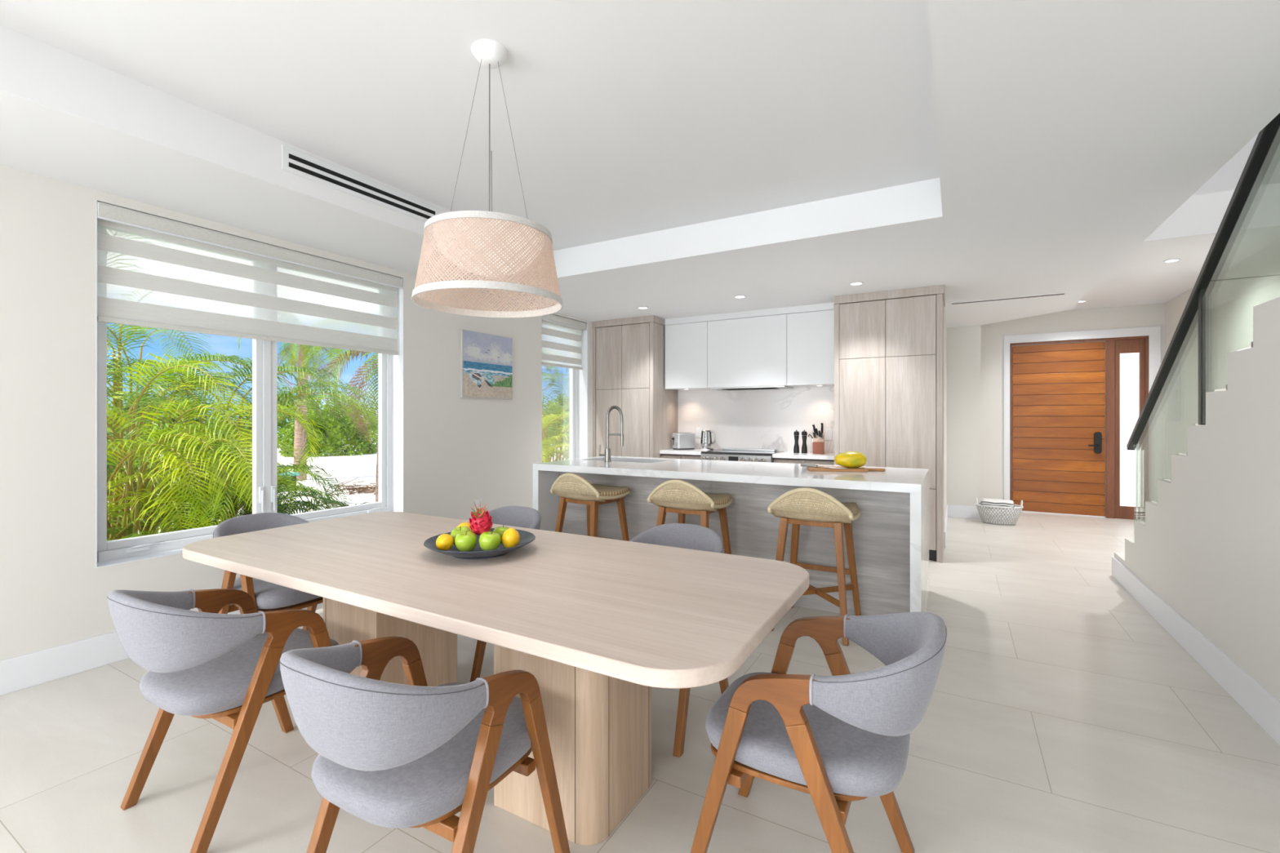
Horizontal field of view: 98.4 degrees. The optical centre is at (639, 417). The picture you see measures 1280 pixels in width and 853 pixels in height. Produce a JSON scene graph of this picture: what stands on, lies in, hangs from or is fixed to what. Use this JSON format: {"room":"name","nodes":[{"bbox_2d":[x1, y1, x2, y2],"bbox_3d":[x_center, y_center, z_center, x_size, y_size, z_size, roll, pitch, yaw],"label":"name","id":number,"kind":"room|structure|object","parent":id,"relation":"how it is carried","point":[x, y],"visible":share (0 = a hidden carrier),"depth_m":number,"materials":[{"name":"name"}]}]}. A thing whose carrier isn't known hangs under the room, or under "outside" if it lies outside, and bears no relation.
{"room":"dining room","nodes":[
{"label":"dining room","id":0,"kind":"room"},
{"bbox_2d":[0,164,592,661],"bbox_3d":[-3.635,-0.070,1.570,0.200,2.700,13.720,0,0,30],"label":"wall","id":1,"kind":"structure","parent":0,"point":[459,451],"depth_m":2.78,"materials":[{"name":"white paint"}]},
{"bbox_2d":[0,609,239,695],"bbox_3d":[-3.732,1.202,1.182,0.016,0.157,12.750,0,0,30],"label":"baseboard","id":2,"kind":"structure","parent":1,"relation":"attached to","point":[31,669],"depth_m":2.71,"materials":[{"name":"white"}]},
{"bbox_2d":[95,548,182,568],"bbox_3d":[-2.407,0.770,3.665,0.154,0.005,1.823,0,0,30],"label":"trim","id":3,"kind":"structure","parent":1,"relation":"attached to","point":[117,562],"depth_m":3.03,"materials":[{"name":"white"}]},
{"bbox_2d":[97,321,392,562],"bbox_3d":[-2.476,-0.174,3.704,0.126,1.892,1.823,0,0,30],"label":"window","id":4,"kind":"structure","parent":1,"relation":"in","point":[264,353],"depth_m":3.65,"materials":[{"name":"white plastic"}]},
{"bbox_2d":[95,200,404,567],"bbox_3d":[-2.408,-0.174,3.666,0.151,1.892,1.823,0,0,30],"label":"window frame","id":5,"kind":"structure","parent":1,"relation":"attached to","point":[397,360],"depth_m":4.44,"materials":[{"name":"white paint"}]},
{"bbox_2d":[97,201,403,355],"bbox_3d":[-2.381,-0.809,3.648,0.097,0.614,1.815,0,0,30],"label":"roller blind","id":6,"kind":"object","parent":1,"relation":"attached to","point":[153,272],"visible":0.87,"depth_m":3.40,"materials":[{"name":"fabric"}]},
{"bbox_2d":[475,498,481,512],"bbox_3d":[-1.493,0.818,5.109,0.008,0.125,0.080,0,0,30],"label":"wall outlet","id":7,"kind":"object","parent":1,"relation":"attached to","point":[477,501],"visible":0.53,"depth_m":5.10,"materials":[{"name":"white plastic"}]},
{"bbox_2d":[460,329,512,399],"bbox_3d":[-1.433,-0.482,5.193,0.028,0.608,0.636,0,0,30],"label":"painting","id":8,"kind":"object","parent":1,"relation":"attached to","point":[486,359],"visible":1,"depth_m":5.15,"materials":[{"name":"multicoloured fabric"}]},
{"bbox_2d":[542,314,586,369],"bbox_3d":[-0.884,-0.855,6.267,0.097,0.559,0.802,0,0,30],"label":"roller blind","id":9,"kind":"object","parent":1,"relation":"attached to","point":[562,337],"visible":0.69,"depth_m":6.25,"materials":[{"name":"fabric"}]},
{"bbox_2d":[569,368,577,459],"bbox_3d":[-0.985,-0.184,6.345,0.095,1.912,0.842,0,0,30],"label":"window","id":10,"kind":"structure","parent":1,"relation":"in","point":[573,372],"depth_m":6.65,"materials":[{"name":"white plastic"}]},
{"bbox_2d":[577,320,588,458],"bbox_3d":[-0.691,-0.199,6.672,0.151,1.941,0.026,0,0,30],"label":"trim","id":11,"kind":"structure","parent":1,"relation":"attached to","point":[583,375],"depth_m":6.65,"materials":[{"name":"white paint"}]},
{"bbox_2d":[107,432,569,535],"bbox_3d":[-20.361,1.630,28.908,55.960,0.200,90.000,0,0,30],"label":"sand","id":12,"kind":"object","parent":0,"point":[363,467],"depth_m":15.55,"materials":[{"name":"beige sand"}]},
{"bbox_2d":[106,390,204,448],"bbox_3d":[-22.485,0.111,25.683,4.315,2.998,4.709,0,0,30],"label":"shrub","id":13,"kind":"object","parent":12,"relation":"on","point":[128,408],"visible":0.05,"depth_m":25.03,"materials":[{"name":"green plant"}]},
{"bbox_2d":[106,523,217,541],"bbox_3d":[-3.780,1.167,3.717,1.664,0.895,1.528,0,0,2],"label":"areca palm","id":14,"kind":"object","parent":12,"relation":"on","point":[109,530],"visible":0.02,"depth_m":4.10,"materials":[{"name":"green plant"}]},
{"bbox_2d":[106,322,297,540],"bbox_3d":[-5.348,-0.139,5.681,4.185,3.348,3.728,0,0,30],"label":"areca palm","id":15,"kind":"object","parent":12,"relation":"on","point":[220,357],"visible":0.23,"depth_m":5.77,"materials":[{"name":"green plant"}]},
{"bbox_2d":[106,402,313,533],"bbox_3d":[-5.900,0.674,7.172,2.871,1.722,2.736,0,0,-31],"label":"areca palm","id":16,"kind":"object","parent":12,"relation":"on","point":[280,442],"visible":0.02,"depth_m":7.12,"materials":[{"name":"green plant"}]},
{"bbox_2d":[106,352,327,540],"bbox_3d":[-4.120,0.548,4.545,2.791,2.329,2.825,0,0,-20],"label":"areca palm","id":17,"kind":"object","parent":12,"relation":"on","point":[139,517],"visible":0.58,"depth_m":4.17,"materials":[{"name":"green plant"}]},
{"bbox_2d":[106,355,377,534],"bbox_3d":[-4.104,0.472,5.616,3.076,2.126,3.047,0,0,30],"label":"areca palm","id":18,"kind":"object","parent":12,"relation":"on","point":[281,397],"visible":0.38,"depth_m":5.34,"materials":[{"name":"green plant"}]},
{"bbox_2d":[150,487,357,533],"bbox_3d":[-3.414,1.063,4.652,1.928,0.956,1.642,0,0,-17],"label":"bush","id":19,"kind":"object","parent":12,"relation":"on","point":[323,500],"visible":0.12,"depth_m":4.86,"materials":[{"name":"green plant"}]},
{"bbox_2d":[235,471,300,491],"bbox_3d":[-7.865,1.350,11.634,1.100,0.360,0.700,0,0,10],"label":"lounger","id":20,"kind":"object","parent":12,"relation":"on","point":[295,473],"visible":0.13,"depth_m":11.68,"materials":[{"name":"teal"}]},
{"bbox_2d":[239,386,342,448],"bbox_3d":[-18.705,-0.027,29.702,4.803,3.264,5.121,0,0,30],"label":"shrub","id":21,"kind":"object","parent":12,"relation":"on","point":[281,423],"visible":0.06,"depth_m":28.86,"materials":[{"name":"green plant"}]},
{"bbox_2d":[236,337,346,480],"bbox_3d":[-8.220,-0.516,13.464,2.243,4.094,2.894,0,0,11],"label":"palm tree","id":22,"kind":"object","parent":12,"relation":"on","point":[299,442],"visible":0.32,"depth_m":13.45,"materials":[{"name":"green plant"}]},
{"bbox_2d":[277,404,377,457],"bbox_3d":[-12.999,0.517,23.342,3.833,2.169,4.152,0,0,30],"label":"shrub","id":23,"kind":"object","parent":12,"relation":"on","point":[356,442],"visible":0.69,"depth_m":22.59,"materials":[{"name":"green plant"}]},
{"bbox_2d":[295,344,377,502],"bbox_3d":[-3.634,-0.003,8.041,2.393,3.067,2.819,0,0,-37],"label":"palm tree","id":24,"kind":"object","parent":12,"relation":"on","point":[346,354],"visible":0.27,"depth_m":7.41,"materials":[{"name":"green plant"}]},
{"bbox_2d":[318,393,377,442],"bbox_3d":[-19.262,-0.016,36.816,5.983,3.240,5.476,0,0,-40],"label":"shrub","id":25,"kind":"object","parent":12,"relation":"on","point":[373,426],"visible":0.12,"depth_m":36.39,"materials":[{"name":"green plant"}]},
{"bbox_2d":[327,477,375,495],"bbox_3d":[-5.376,1.438,11.274,3.023,0.182,1.649,0,0,18],"label":"fronds","id":26,"kind":"object","parent":12,"relation":"on","point":[361,489],"visible":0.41,"depth_m":11.24,"materials":[{"name":"brown plant"}]},
{"bbox_2d":[542,372,569,462],"bbox_3d":[-1.741,0.380,10.591,3.066,2.311,2.559,0,0,43],"label":"areca palm","id":27,"kind":"object","parent":12,"relation":"on","point":[556,424],"visible":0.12,"depth_m":10.20,"materials":[{"name":"green plant"}]},
{"bbox_2d":[542,411,569,462],"bbox_3d":[-1.583,0.727,8.210,2.643,1.754,2.189,0,0,-24],"label":"areca palm","id":28,"kind":"object","parent":12,"relation":"on","point":[557,437],"visible":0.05,"depth_m":8.22,"materials":[{"name":"green plant"}]},
{"bbox_2d":[542,364,569,391],"bbox_3d":[-3.858,-0.531,20.169,2.699,4.125,2.603,0,0,30],"label":"palm tree","id":29,"kind":"object","parent":12,"relation":"on","point":[548,368],"visible":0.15,"depth_m":19.94,"materials":[{"name":"green plant"}]},
{"bbox_2d":[542,392,569,442],"bbox_3d":[-4.889,0.010,34.634,5.232,3.178,5.719,0,0,30],"label":"shrub","id":30,"kind":"object","parent":12,"relation":"on","point":[562,403],"visible":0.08,"depth_m":33.72,"materials":[{"name":"green plant"}]},
{"bbox_2d":[0,0,1279,327],"bbox_3d":[-0.276,-2.645,1.252,6.320,2.950,16.500,0,0,30],"label":"ceiling","id":31,"kind":"structure","parent":0,"point":[677,158],"depth_m":2.50,"materials":[{"name":"white paint"}]},
{"bbox_2d":[281,144,439,225],"bbox_3d":[-1.564,-1.317,3.212,0.007,0.125,0.975,0,0,30],"label":"ceiling vent","id":32,"kind":"object","parent":31,"relation":"in","point":[293,161],"visible":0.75,"depth_m":3.11,"materials":[{"name":"white"}]},
{"bbox_2d":[411,39,563,318],"bbox_3d":[-0.574,-0.916,2.111,0.556,0.968,0.556,0,0,30],"label":"pendant lamp","id":33,"kind":"object","parent":31,"relation":"hanging from","point":[493,246],"visible":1,"depth_m":1.94,"materials":[{"name":"beige fabric"}]},
{"bbox_2d":[637,306,648,309],"bbox_3d":[0.032,-1.167,5.867,0.120,0.005,0.120,0,0,30],"label":"recessed light","id":34,"kind":"object","parent":31,"relation":"in","point":[639,308],"visible":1,"depth_m":5.87,"materials":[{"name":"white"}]},
{"bbox_2d":[733,295,746,298],"bbox_3d":[0.966,-1.167,5.333,0.120,0.005,0.120,0,0,30],"label":"recessed light","id":35,"kind":"object","parent":31,"relation":"in","point":[736,296],"visible":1,"depth_m":5.32,"materials":[{"name":"white"}]},
{"bbox_2d":[848,281,863,285],"bbox_3d":[1.884,-1.167,4.809,0.120,0.005,0.120,0,0,30],"label":"recessed light","id":36,"kind":"object","parent":31,"relation":"in","point":[857,283],"visible":1,"depth_m":4.80,"materials":[{"name":"white"}]},
{"bbox_2d":[950,292,1067,304],"bbox_3d":[3.593,-1.172,5.422,0.960,0.016,0.070,0,0,30],"label":"ceiling vent","id":37,"kind":"object","parent":31,"relation":"in","point":[1066,293],"visible":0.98,"depth_m":5.39,"materials":[{"name":"white metal"}]},
{"bbox_2d":[1162,258,1181,262],"bbox_3d":[4.763,-1.407,4.947,0.120,0.005,0.120,0,0,30],"label":"recessed light","id":38,"kind":"object","parent":31,"relation":"in","point":[1172,260],"visible":1,"depth_m":4.95,"materials":[{"name":"white"}]},
{"bbox_2d":[0,511,1279,852],"bbox_3d":[-0.229,1.340,1.282,6.370,0.120,16.600,0,0,30],"label":"floor","id":39,"kind":"structure","parent":0,"point":[1061,716],"depth_m":2.06,"materials":[{"name":"tile"}]},
{"bbox_2d":[106,588,338,852],"bbox_3d":[-1.384,0.902,1.891,0.508,0.756,0.623,0,0,29],"label":"dining chair","id":40,"kind":"object","parent":39,"relation":"on","point":[205,663],"visible":0.94,"depth_m":1.71,"materials":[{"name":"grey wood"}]},
{"bbox_2d":[213,512,323,631],"bbox_3d":[-1.856,0.902,2.857,0.623,0.756,0.508,0,0,30],"label":"dining chair","id":41,"kind":"object","parent":39,"relation":"on","point":[266,596],"visible":0.24,"depth_m":2.71,"materials":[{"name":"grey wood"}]},
{"bbox_2d":[279,636,570,852],"bbox_3d":[-0.560,0.902,1.438,0.508,0.756,0.623,0,0,28],"label":"dining chair","id":42,"kind":"object","parent":39,"relation":"on","point":[415,754],"visible":1,"depth_m":1.25,"materials":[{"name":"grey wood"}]},
{"bbox_2d":[182,511,808,845],"bbox_3d":[-0.668,0.907,2.161,2.445,0.745,1.030,0,0,30],"label":"dining table","id":43,"kind":"object","parent":39,"relation":"on","point":[598,623],"visible":0.9,"depth_m":1.74,"materials":[{"name":"brown wood"}]},
{"bbox_2d":[423,528,535,559],"bbox_3d":[-0.633,0.508,2.199,0.426,0.053,0.426,0,0,30],"label":"fruit bowl","id":44,"kind":"object","parent":43,"relation":"on","point":[526,537],"visible":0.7,"depth_m":2.11,"materials":[{"name":"grey ceramic"}]},
{"bbox_2d":[435,533,453,551],"bbox_3d":[-0.751,0.479,2.126,0.072,0.067,0.072,0,0,29],"label":"lemon","id":45,"kind":"object","parent":44,"relation":"in","point":[445,542],"visible":0.97,"depth_m":2.10,"materials":[{"name":"yellow food"}]},
{"bbox_2d":[449,526,471,546],"bbox_3d":[-0.713,0.472,2.201,0.081,0.081,0.082,0,0,16],"label":"apple","id":46,"kind":"object","parent":44,"relation":"in","point":[455,531],"visible":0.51,"depth_m":2.19,"materials":[{"name":"green food"}]},
{"bbox_2d":[454,531,476,551],"bbox_3d":[-0.668,0.473,2.123,0.082,0.079,0.082,0,0,-27],"label":"apple","id":47,"kind":"object","parent":44,"relation":"in","point":[464,541],"visible":0.99,"depth_m":2.10,"materials":[{"name":"green food"}]},
{"bbox_2d":[457,522,475,534],"bbox_3d":[-0.718,0.465,2.283,0.072,0.066,0.072,0,0,6],"label":"lemon","id":48,"kind":"object","parent":44,"relation":"in","point":[463,524],"visible":0.14,"depth_m":2.26,"materials":[{"name":"yellow food"}]},
{"bbox_2d":[468,500,493,535],"bbox_3d":[-0.624,0.392,2.158,0.088,0.144,0.122,0,0,-8],"label":"dragon fruit","id":49,"kind":"object","parent":44,"relation":"in","point":[480,522],"visible":0.92,"depth_m":2.14,"materials":[{"name":"red food"}]},
{"bbox_2d":[479,530,501,551],"bbox_3d":[-0.578,0.473,2.127,0.082,0.079,0.081,0,0,-28],"label":"apple","id":50,"kind":"object","parent":44,"relation":"in","point":[488,540],"visible":0.91,"depth_m":2.10,"materials":[{"name":"green food"}]},
{"bbox_2d":[493,524,508,543],"bbox_3d":[-0.557,0.473,2.240,0.077,0.075,0.078,0,0,12],"label":"apple","id":51,"kind":"object","parent":44,"relation":"in","point":[500,530],"visible":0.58,"depth_m":2.21,"materials":[{"name":"green food"}]},
{"bbox_2d":[502,528,519,548],"bbox_3d":[-0.505,0.474,2.158,0.069,0.090,0.070,0,0,-38],"label":"lemon","id":52,"kind":"object","parent":44,"relation":"in","point":[510,537],"visible":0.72,"depth_m":2.13,"materials":[{"name":"yellow food"}]},
{"bbox_2d":[470,506,541,682],"bbox_3d":[-0.848,0.902,3.011,0.508,0.756,0.623,0,0,30],"label":"dining chair","id":53,"kind":"object","parent":39,"relation":"on","point":[513,516],"visible":0.11,"depth_m":3.20,"materials":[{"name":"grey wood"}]},
{"bbox_2d":[550,472,630,541],"bbox_3d":[-0.375,0.845,4.262,0.496,0.876,0.499,0,0,37],"label":"bar stool","id":54,"kind":"object","parent":39,"relation":"on","point":[571,487],"visible":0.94,"depth_m":4.15,"materials":[{"name":"wicker"}]},
{"bbox_2d":[591,315,678,457],"bbox_3d":[-0.045,0.056,6.797,0.846,2.449,0.682,0,0,30],"label":"tall cabinet","id":55,"kind":"object","parent":39,"relation":"on","point":[628,354],"visible":0.59,"depth_m":6.50,"materials":[{"name":"grey wood"}]},
{"bbox_2d":[629,523,728,757],"bbox_3d":[0.092,0.902,2.469,0.508,0.756,0.623,0,0,30],"label":"dining chair","id":56,"kind":"object","parent":39,"relation":"on","point":[690,536],"visible":0.17,"depth_m":2.65,"materials":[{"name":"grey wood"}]},
{"bbox_2d":[661,453,700,459],"bbox_3d":[0.590,0.858,6.548,0.523,0.845,0.481,0,0,30],"label":"base cabinet","id":57,"kind":"object","parent":39,"relation":"on","point":[668,455],"visible":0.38,"depth_m":6.37,"materials":[{"name":"grey wood"}]},
{"bbox_2d":[659,448,714,455],"bbox_3d":[0.578,0.398,6.528,0.523,0.040,0.489,0,0,30],"label":"countertop","id":58,"kind":"structure","parent":57,"relation":"on","point":[695,451],"depth_m":6.33,"materials":[{"name":"white stone"}]},
{"bbox_2d":[671,432,694,449],"bbox_3d":[0.518,0.280,6.641,0.267,0.196,0.156,0,0,-28],"label":"toaster","id":59,"kind":"object","parent":58,"relation":"on","point":[681,441],"visible":0.98,"depth_m":6.57,"materials":[{"name":"silver metal"}]},
{"bbox_2d":[698,430,715,450],"bbox_3d":[0.783,0.262,6.521,0.169,0.232,0.169,0,0,-15],"label":"electric kettle","id":60,"kind":"object","parent":58,"relation":"on","point":[706,446],"visible":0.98,"depth_m":6.49,"materials":[{"name":"silver metal"}]},
{"bbox_2d":[647,480,733,554],"bbox_3d":[0.363,0.845,3.841,0.496,0.876,0.499,0,0,31],"label":"bar stool","id":61,"kind":"object","parent":39,"relation":"on","point":[682,497],"visible":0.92,"depth_m":3.69,"materials":[{"name":"wicker"}]},
{"bbox_2d":[533,456,928,615],"bbox_3d":[0.628,0.829,4.324,2.860,0.902,1.092,0,0,30],"label":"kitchen island","id":62,"kind":"object","parent":39,"relation":"on","point":[891,531],"visible":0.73,"depth_m":3.78,"materials":[{"name":"white stone"}]},
{"bbox_2d":[533,456,928,493],"bbox_3d":[0.628,0.404,4.324,2.860,0.052,1.092,0,0,30],"label":"island countertop","id":63,"kind":"structure","parent":62,"relation":"on","point":[908,480],"depth_m":3.90,"materials":[{"name":"white stone"}]},
{"bbox_2d":[599,405,623,462],"bbox_3d":[-0.248,0.136,4.740,0.237,0.484,0.060,0,0,16],"label":"faucet","id":64,"kind":"object","parent":63,"relation":"on","point":[607,451],"visible":1,"depth_m":4.72,"materials":[{"name":"silver metal"}]},
{"bbox_2d":[806,466,884,472],"bbox_3d":[1.477,0.368,3.965,0.525,0.020,0.210,0,0,13],"label":"cutting board","id":65,"kind":"object","parent":63,"relation":"on","point":[810,468],"visible":0.91,"depth_m":3.90,"materials":[{"name":"brown wood"}]},
{"bbox_2d":[800,463,845,468],"bbox_3d":[1.313,0.348,3.959,0.345,0.018,0.040,0,0,44],"label":"knife","id":66,"kind":"object","parent":65,"relation":"on","point":[802,464],"visible":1,"depth_m":4.00,"materials":[{"name":"silver metal"}]},
{"bbox_2d":[834,451,866,467],"bbox_3d":[1.512,0.300,3.965,0.219,0.117,0.117,0,0,10],"label":"papaya","id":67,"kind":"object","parent":65,"relation":"on","point":[848,459],"visible":1,"depth_m":3.92,"materials":[{"name":"yellow food"}]},
{"bbox_2d":[700,448,783,462],"bbox_3d":[1.140,0.802,6.168,0.804,0.895,0.555,0,0,30],"label":"range cooker","id":68,"kind":"object","parent":39,"relation":"on","point":[749,455],"visible":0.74,"depth_m":6.01,"materials":[{"name":"silver metal"}]},
{"bbox_2d":[701,448,783,455],"bbox_3d":[1.154,0.385,6.192,0.804,0.020,0.498,0,0,30],"label":"cooktop","id":69,"kind":"object","parent":68,"relation":"in","point":[718,451],"depth_m":6.10,"materials":[{"name":"silver glass"}]},
{"bbox_2d":[773,457,834,465],"bbox_3d":[1.801,0.858,5.856,0.647,0.845,0.481,0,0,30],"label":"base cabinet","id":70,"kind":"object","parent":39,"relation":"on","point":[830,462],"visible":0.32,"depth_m":5.69,"materials":[{"name":"grey wood"}]},
{"bbox_2d":[772,451,834,460],"bbox_3d":[1.789,0.398,5.836,0.647,0.040,0.489,0,0,30],"label":"countertop","id":71,"kind":"structure","parent":70,"relation":"on","point":[789,455],"depth_m":5.68,"materials":[{"name":"white stone"}]},
{"bbox_2d":[793,430,799,453],"bbox_3d":[1.691,0.253,5.967,0.060,0.250,0.060,0,0,30],"label":"pepper mill","id":72,"kind":"object","parent":71,"relation":"on","point":[796,449],"visible":1,"depth_m":5.95,"materials":[{"name":"black"}]},
{"bbox_2d":[801,430,807,453],"bbox_3d":[1.764,0.253,5.926,0.060,0.250,0.060,0,0,30],"label":"pepper mill","id":73,"kind":"object","parent":71,"relation":"on","point":[804,448],"visible":0.98,"depth_m":5.91,"materials":[{"name":"black"}]},
{"bbox_2d":[813,432,824,453],"bbox_3d":[1.900,0.266,5.867,0.112,0.224,0.194,0,0,22],"label":"knife block","id":74,"kind":"object","parent":71,"relation":"on","point":[818,443],"visible":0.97,"depth_m":5.78,"materials":[{"name":"brown wood"}]},
{"bbox_2d":[820,422,823,433],"bbox_3d":[1.921,0.128,5.824,0.026,0.150,0.063,0,0,24],"label":"kitchen knife","id":75,"kind":"object","parent":74,"relation":"in","point":[822,424],"visible":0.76,"depth_m":5.81,"materials":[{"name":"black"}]},
{"bbox_2d":[767,487,861,645],"bbox_3d":[1.091,0.845,3.425,0.496,0.876,0.499,0,0,30],"label":"bar stool","id":76,"kind":"object","parent":39,"relation":"on","point":[806,506],"visible":0.95,"depth_m":3.29,"materials":[{"name":"wicker"}]},
{"bbox_2d":[690,612,946,852],"bbox_3d":[0.496,0.902,1.534,0.623,0.756,0.508,0,0,30],"label":"dining chair","id":77,"kind":"object","parent":39,"relation":"on","point":[842,738],"visible":1,"depth_m":1.38,"materials":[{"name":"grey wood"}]},
{"bbox_2d":[834,284,945,563],"bbox_3d":[2.437,0.056,5.378,0.928,2.449,0.682,0,0,30],"label":"tall cabinet","id":78,"kind":"object","parent":39,"relation":"on","point":[889,344],"visible":0.66,"depth_m":5.06,"materials":[{"name":"grey wood"}]},
{"bbox_2d":[974,497,1023,525],"bbox_3d":[4.344,1.129,6.686,0.494,0.305,0.314,0,0,30],"label":"wicker basket","id":79,"kind":"object","parent":39,"relation":"on","point":[989,514],"visible":0.89,"depth_m":6.58,"materials":[{"name":"white wicker"}]},
{"bbox_2d":[981,498,1014,507],"bbox_3d":[4.326,1.038,6.685,0.336,0.085,0.221,0,0,34],"label":"folded towel","id":80,"kind":"object","parent":79,"relation":"in","point":[993,502],"visible":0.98,"depth_m":6.62,"materials":[{"name":"white fabric"}]},
{"bbox_2d":[943,306,944,529],"bbox_3d":[1.433,0.055,6.474,3.735,2.450,0.175,0,0,30],"label":"wall","id":81,"kind":"structure","parent":0,"point":[944,307],"depth_m":5.55,"materials":[{"name":"white paint"}]},
{"bbox_2d":[665,302,834,390],"bbox_3d":[1.238,-0.755,6.214,1.955,0.827,0.380,0,0,30],"label":"upper cabinet","id":82,"kind":"object","parent":81,"relation":"attached to","point":[793,346],"visible":0.83,"depth_m":6.00,"materials":[{"name":"white paint"}]},
{"bbox_2d":[710,385,793,390],"bbox_3d":[1.249,-0.332,6.208,0.850,0.019,0.360,0,0,30],"label":"range hood","id":83,"kind":"object","parent":82,"relation":"attached to","point":[783,386],"visible":1,"depth_m":6.10,"materials":[{"name":"silver metal"}]},
{"bbox_2d":[678,386,834,453],"bbox_3d":[1.337,0.018,6.388,1.980,0.720,0.020,0,0,30],"label":"backsplash","id":84,"kind":"structure","parent":81,"relation":"attached to","point":[753,419],"depth_m":6.36,"materials":[{"name":"stone"}]},
{"bbox_2d":[696,427,702,437],"bbox_3d":[0.718,0.180,6.726,0.075,0.120,0.008,0,0,30],"label":"backsplash outlet","id":85,"kind":"object","parent":84,"relation":"attached to","point":[699,430],"visible":0.78,"depth_m":6.72,"materials":[{"name":"white plastic"}]},
{"bbox_2d":[825,428,831,439],"bbox_3d":[2.038,0.180,5.971,0.075,0.120,0.008,0,0,30],"label":"backsplash outlet","id":86,"kind":"object","parent":84,"relation":"attached to","point":[828,432],"visible":1,"depth_m":5.97,"materials":[{"name":"white plastic"}]},
{"bbox_2d":[944,309,946,521],"bbox_3d":[3.487,0.055,6.426,0.120,2.450,1.780,0,0,30],"label":"wall","id":87,"kind":"structure","parent":0,"point":[945,326],"depth_m":6.47,"materials":[{"name":"white paint"}]},
{"bbox_2d":[943,504,947,547],"bbox_3d":[3.492,1.202,6.297,0.016,0.157,2.000,0,0,30],"label":"baseboard","id":88,"kind":"structure","parent":87,"relation":"attached to","point":[946,514],"depth_m":5.84,"materials":[{"name":"white wood"}]},
{"bbox_2d":[946,325,980,506],"bbox_3d":[4.365,-0.090,7.584,0.496,2.740,1.100,0,0,30],"label":"wall","id":89,"kind":"structure","parent":0,"point":[963,343],"depth_m":7.08,"materials":[{"name":"white paint"}]},
{"bbox_2d":[947,504,980,519],"bbox_3d":[4.147,1.202,7.065,0.360,0.157,0.016,0,0,30],"label":"baseboard","id":90,"kind":"structure","parent":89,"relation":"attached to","point":[954,511],"depth_m":7.06,"materials":[{"name":"white wood"}]},
{"bbox_2d":[980,302,1164,499],"bbox_3d":[5.716,-0.090,7.307,2.124,2.740,0.200,0,0,30],"label":"wall","id":91,"kind":"structure","parent":0,"point":[992,335],"depth_m":7.61,"materials":[{"name":"white paint"}]},
{"bbox_2d":[1009,335,1148,519],"bbox_3d":[5.700,0.130,7.227,1.434,2.300,0.156,0,0,30],"label":"door","id":92,"kind":"structure","parent":91,"relation":"in","point":[1064,395],"depth_m":7.27,"materials":[{"name":"brown wood"}]},
{"bbox_2d":[1120,352,1138,506],"bbox_3d":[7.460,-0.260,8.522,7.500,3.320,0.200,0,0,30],"label":"window","id":93,"kind":"structure","parent":92,"relation":"in","point":[1129,362],"depth_m":8.42,"materials":[{"name":"white glass"}]},
{"bbox_2d":[1004,325,1160,502],"bbox_3d":[5.701,0.075,7.191,1.615,2.410,0.016,0,0,30],"label":"trim","id":94,"kind":"structure","parent":91,"relation":"attached to","point":[1153,333],"depth_m":7.31,"materials":[{"name":"white"}]},
{"bbox_2d":[1114,297,1279,701],"bbox_3d":[0.655,-0.020,-1.186,0.085,2.600,12.990,0,0,30],"label":"wall","id":95,"kind":"structure","parent":0,"point":[1209,546],"depth_m":2.56,"materials":[{"name":"white paint"}]},
{"bbox_2d":[1111,556,1279,745],"bbox_3d":[0.612,1.202,-1.161,0.016,0.157,12.990,0,0,30],"label":"baseboard","id":96,"kind":"structure","parent":95,"relation":"attached to","point":[1263,707],"depth_m":2.75,"materials":[{"name":"white"}]},
{"bbox_2d":[1126,113,1279,522],"bbox_3d":[2.755,-0.650,2.525,0.046,3.472,3.936,0,0,30],"label":"stair railing","id":97,"kind":"object","parent":95,"relation":"on","point":[1240,271],"visible":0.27,"depth_m":2.79,"materials":[{"name":"clear glass"}]},
{"bbox_2d":[1164,287,1251,479],"bbox_3d":[4.290,-1.420,2.893,0.120,5.400,9.280,0,0,30],"label":"wall","id":98,"kind":"structure","parent":0,"point":[1174,308],"depth_m":6.51,"materials":[{"name":"white paint"}]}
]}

